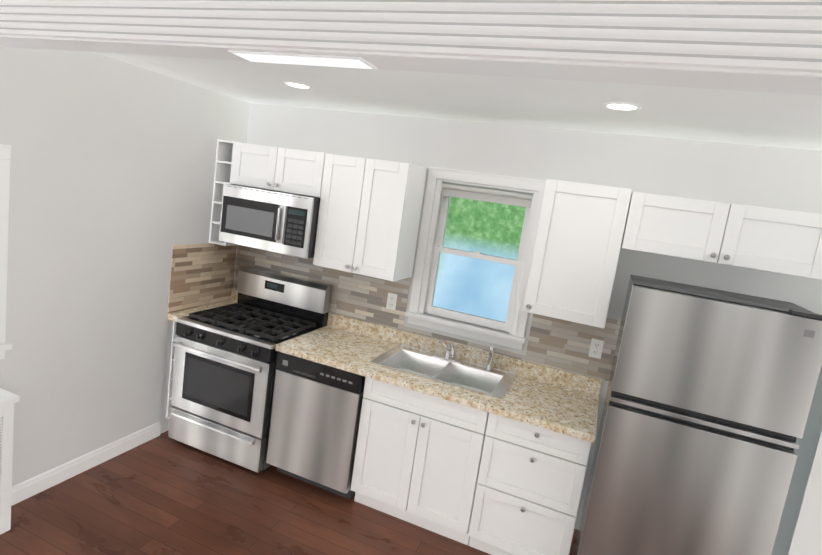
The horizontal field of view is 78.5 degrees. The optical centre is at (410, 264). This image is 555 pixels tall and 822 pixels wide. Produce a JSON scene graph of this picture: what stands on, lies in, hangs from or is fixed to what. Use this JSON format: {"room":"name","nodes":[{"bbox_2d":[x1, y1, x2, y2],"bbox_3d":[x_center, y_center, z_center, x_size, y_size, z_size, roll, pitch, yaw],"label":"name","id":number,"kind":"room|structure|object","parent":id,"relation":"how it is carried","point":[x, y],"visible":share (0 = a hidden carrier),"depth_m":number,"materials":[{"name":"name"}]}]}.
{"room":"kitchen","nodes":[
{"label":"kitchen","id":0,"kind":"room"},
{"bbox_2d":[0,47,249,485],"bbox_3d":[-2.717,0.214,1.075,0.150,2.500,6.600,11,9,21],"label":"wall","id":1,"kind":"structure","parent":0,"point":[112,166],"depth_m":2.96,"materials":[{"name":"paint"}]},
{"bbox_2d":[0,144,11,359],"bbox_3d":[-2.214,-0.029,2.193,0.202,1.083,0.770,11,9,21],"label":"window","id":2,"kind":"structure","parent":1,"relation":"in","point":[5,154],"depth_m":2.48,"materials":[{"name":"paint"}]},
{"bbox_2d":[11,421,160,505],"bbox_3d":[-2.029,1.235,3.162,0.016,0.105,1.080,11,9,21],"label":"baseboard","id":3,"kind":"structure","parent":1,"relation":"attached to","point":[28,488],"depth_m":3.11,"materials":[{"name":"paint"}]},
{"bbox_2d":[168,243,236,313],"bbox_3d":[-1.560,0.079,3.811,0.005,0.488,0.646,11,9,21],"label":"backsplash","id":4,"kind":"structure","parent":1,"relation":"attached to","point":[201,275],"depth_m":3.77,"materials":[{"name":"tile"}]},
{"bbox_2d":[0,430,577,554],"bbox_3d":[-0.696,1.919,0.416,4.940,0.100,6.900,11,9,21],"label":"floor","id":5,"kind":"structure","parent":0,"point":[163,493],"depth_m":2.92,"materials":[{"name":"brown wood"}]},
{"bbox_2d":[0,388,19,534],"bbox_3d":[-2.222,1.018,2.259,0.214,0.730,0.709,11,9,21],"label":"radiator cover","id":6,"kind":"object","parent":5,"relation":"on","point":[8,400],"visible":1,"depth_m":2.51,"materials":[{"name":"paint"}]},
{"bbox_2d":[166,321,176,418],"bbox_3d":[-1.591,0.743,3.909,0.112,0.764,0.594,11,9,21],"label":"cabinet filler","id":7,"kind":"object","parent":5,"relation":"on","point":[174,335],"visible":0.19,"depth_m":3.66,"materials":[{"name":"paint"}]},
{"bbox_2d":[168,289,237,320],"bbox_3d":[-1.535,0.301,3.821,0.110,0.140,0.647,11,9,21],"label":"countertop","id":8,"kind":"structure","parent":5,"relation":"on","point":[184,313],"depth_m":3.79,"materials":[{"name":"stone"}]},
{"bbox_2d":[168,266,331,472],"bbox_3d":[-1.179,0.713,3.653,0.798,1.228,0.726,11,9,21],"label":"gas range","id":9,"kind":"object","parent":5,"relation":"on","point":[224,372],"visible":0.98,"depth_m":3.42,"materials":[{"name":"grey metal"}]},
{"bbox_2d":[266,352,364,498],"bbox_3d":[-0.516,1.014,3.468,0.604,0.872,0.651,11,9,21],"label":"dishwasher","id":10,"kind":"object","parent":5,"relation":"on","point":[315,420],"visible":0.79,"depth_m":3.16,"materials":[{"name":"grey metal"}]},
{"bbox_2d":[351,377,488,544],"bbox_3d":[0.124,1.138,3.226,0.760,0.874,0.653,11,9,21],"label":"base cabinet","id":11,"kind":"object","parent":5,"relation":"on","point":[418,457],"visible":0.83,"depth_m":2.94,"materials":[{"name":"paint"}]},
{"bbox_2d":[275,313,601,442],"bbox_3d":[0.156,0.636,3.174,1.956,0.282,0.647,11,9,21],"label":"countertop","id":12,"kind":"structure","parent":11,"relation":"on","point":[564,402],"depth_m":3.19,"materials":[{"name":"stone"}]},
{"bbox_2d":[432,340,495,370],"bbox_3d":[0.334,0.581,3.302,0.409,0.160,0.172,11,9,21],"label":"faucet","id":13,"kind":"object","parent":12,"relation":"on","point":[448,359],"depth_m":3.33,"materials":[{"name":"silver metal"}]},
{"bbox_2d":[468,413,591,554],"bbox_3d":[0.726,1.256,2.996,0.542,0.874,0.653,11,9,21],"label":"base cabinet","id":14,"kind":"object","parent":5,"relation":"on","point":[530,483],"visible":0.75,"depth_m":2.72,"materials":[{"name":"paint"}]},
{"bbox_2d":[574,275,821,554],"bbox_3d":[1.351,0.975,2.540,0.760,1.724,0.503,11,9,21],"label":"refrigerator","id":15,"kind":"object","parent":5,"relation":"on","point":[708,401],"visible":1,"depth_m":2.27,"materials":[{"name":"grey metal"}]},
{"bbox_2d":[95,52,821,150],"bbox_3d":[-0.337,-0.630,0.052,4.940,0.100,6.900,11,9,21],"label":"ceiling","id":16,"kind":"structure","parent":0,"point":[784,120],"depth_m":2.51,"materials":[{"name":"paint"}]},
{"bbox_2d":[283,81,311,88],"bbox_3d":[-0.644,-1.019,2.864,0.164,0.007,0.164,11,9,21],"label":"recessed light","id":17,"kind":"object","parent":16,"relation":"in","point":[296,85],"visible":0.96,"depth_m":2.85,"materials":[{"name":"paint"}]},
{"bbox_2d":[228,50,376,69],"bbox_3d":[-0.194,-0.362,0.890,0.270,0.006,0.063,11,9,21],"label":"light panel","id":18,"kind":"object","parent":16,"relation":"in","point":[313,60],"visible":1,"depth_m":0.88,"materials":[{"name":"paint"}]},
{"bbox_2d":[603,102,641,110],"bbox_3d":[0.947,-0.708,2.261,0.164,0.007,0.164,11,9,21],"label":"recessed light","id":19,"kind":"object","parent":16,"relation":"in","point":[620,106],"visible":0.98,"depth_m":2.25,"materials":[{"name":"paint"}]},
{"bbox_2d":[233,103,821,529],"bbox_3d":[0.384,0.308,3.491,4.185,2.500,0.150,11,9,21],"label":"wall","id":20,"kind":"structure","parent":0,"point":[769,177],"depth_m":3.04,"materials":[{"name":"paint"}]},
{"bbox_2d":[209,139,237,245],"bbox_3d":[-1.337,-0.539,3.848,0.161,0.765,0.314,11,9,21],"label":"shelf","id":21,"kind":"object","parent":20,"relation":"attached to","point":[224,162],"visible":0.31,"depth_m":3.76,"materials":[{"name":"paint"}]},
{"bbox_2d":[231,142,329,197],"bbox_3d":[-0.887,-0.679,3.636,0.758,0.302,0.355,11,9,21],"label":"upper cabinet","id":22,"kind":"object","parent":20,"relation":"attached to","point":[293,171],"visible":0.92,"depth_m":3.49,"materials":[{"name":"paint"}]},
{"bbox_2d":[219,184,319,258],"bbox_3d":[-0.954,-0.323,3.649,0.750,0.410,0.434,11,9,21],"label":"over-the-range microwave","id":23,"kind":"object","parent":22,"relation":"attached to","point":[286,223],"visible":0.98,"depth_m":3.46,"materials":[{"name":"grey metal"}]},
{"bbox_2d":[313,153,426,280],"bbox_3d":[-0.287,-0.328,3.427,0.611,0.758,0.355,11,9,21],"label":"upper cabinet","id":24,"kind":"object","parent":20,"relation":"attached to","point":[369,215],"visible":1,"depth_m":3.29,"materials":[{"name":"paint"}]},
{"bbox_2d":[234,245,620,380],"bbox_3d":[-0.090,0.328,3.597,2.932,0.509,0.005,11,9,21],"label":"backsplash","id":25,"kind":"structure","parent":20,"relation":"attached to","point":[559,343],"depth_m":3.58,"materials":[{"name":"tile"}]},
{"bbox_2d":[386,293,396,309],"bbox_3d":[-0.138,0.264,3.603,0.072,0.116,0.009,11,9,21],"label":"electrical outlet","id":26,"kind":"object","parent":25,"relation":"attached to","point":[391,301],"visible":1,"depth_m":3.60,"materials":[{"name":"white plastic"}]},
{"bbox_2d":[588,338,603,358],"bbox_3d":[1.146,0.520,3.112,0.072,0.116,0.009,11,9,21],"label":"electrical outlet","id":27,"kind":"object","parent":25,"relation":"attached to","point":[596,348],"visible":1,"depth_m":3.11,"materials":[{"name":"white plastic"}]},
{"bbox_2d":[405,167,545,349],"bbox_3d":[0.447,-0.058,3.406,0.838,1.099,0.202,11,9,21],"label":"window","id":28,"kind":"structure","parent":20,"relation":"in","point":[440,192],"depth_m":3.38,"materials":[{"name":"paint"}]},
{"bbox_2d":[523,179,631,327],"bbox_3d":[0.971,-0.077,2.947,0.456,0.776,0.355,11,9,21],"label":"upper cabinet","id":29,"kind":"object","parent":20,"relation":"attached to","point":[578,241],"visible":1,"depth_m":2.81,"materials":[{"name":"paint"}]},
{"bbox_2d":[621,192,821,279],"bbox_3d":[1.635,-0.169,2.674,0.917,0.308,0.355,11,9,21],"label":"upper cabinet","id":30,"kind":"object","parent":20,"relation":"attached to","point":[788,242],"visible":1,"depth_m":2.53,"materials":[{"name":"paint"}]},
{"bbox_2d":[771,365,821,554],"bbox_3d":[1.757,0.774,1.579,0.150,2.500,2.450,11,9,21],"label":"wall","id":31,"kind":"structure","parent":0,"point":[805,451],"depth_m":2.58,"materials":[{"name":"paint"}]},
{"bbox_3d":[-0.219,0.580,0.981,4.640,2.500,0.087,11,9,21],"label":"wall","id":32,"kind":"structure","parent":0,"visible":0},
{"bbox_2d":[0,0,821,72],"bbox_3d":[-0.863,0.558,1.170,3.091,2.313,0.035,11,9,21],"label":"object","id":33,"kind":"object","parent":32,"relation":"attached to","point":[775,35],"depth_m":0.71,"materials":[{"name":"paint"}]},
{"bbox_2d":[0,35,821,554],"bbox_3d":[-0.846,0.593,1.232,2.875,2.232,0.087,11,9,21],"label":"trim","id":34,"kind":"structure","parent":32,"relation":"attached to","point":[806,539],"depth_m":0.72,"materials":[{"name":"paint"}]},
{"label":"outside","id":35,"kind":"structure","parent":0,"visible":0},
{"bbox_2d":[433,197,525,321],"bbox_3d":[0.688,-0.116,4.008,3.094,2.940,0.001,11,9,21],"label":"outdoor view","id":36,"kind":"object","parent":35,"point":[502,231],"depth_m":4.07,"materials":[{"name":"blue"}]}
]}

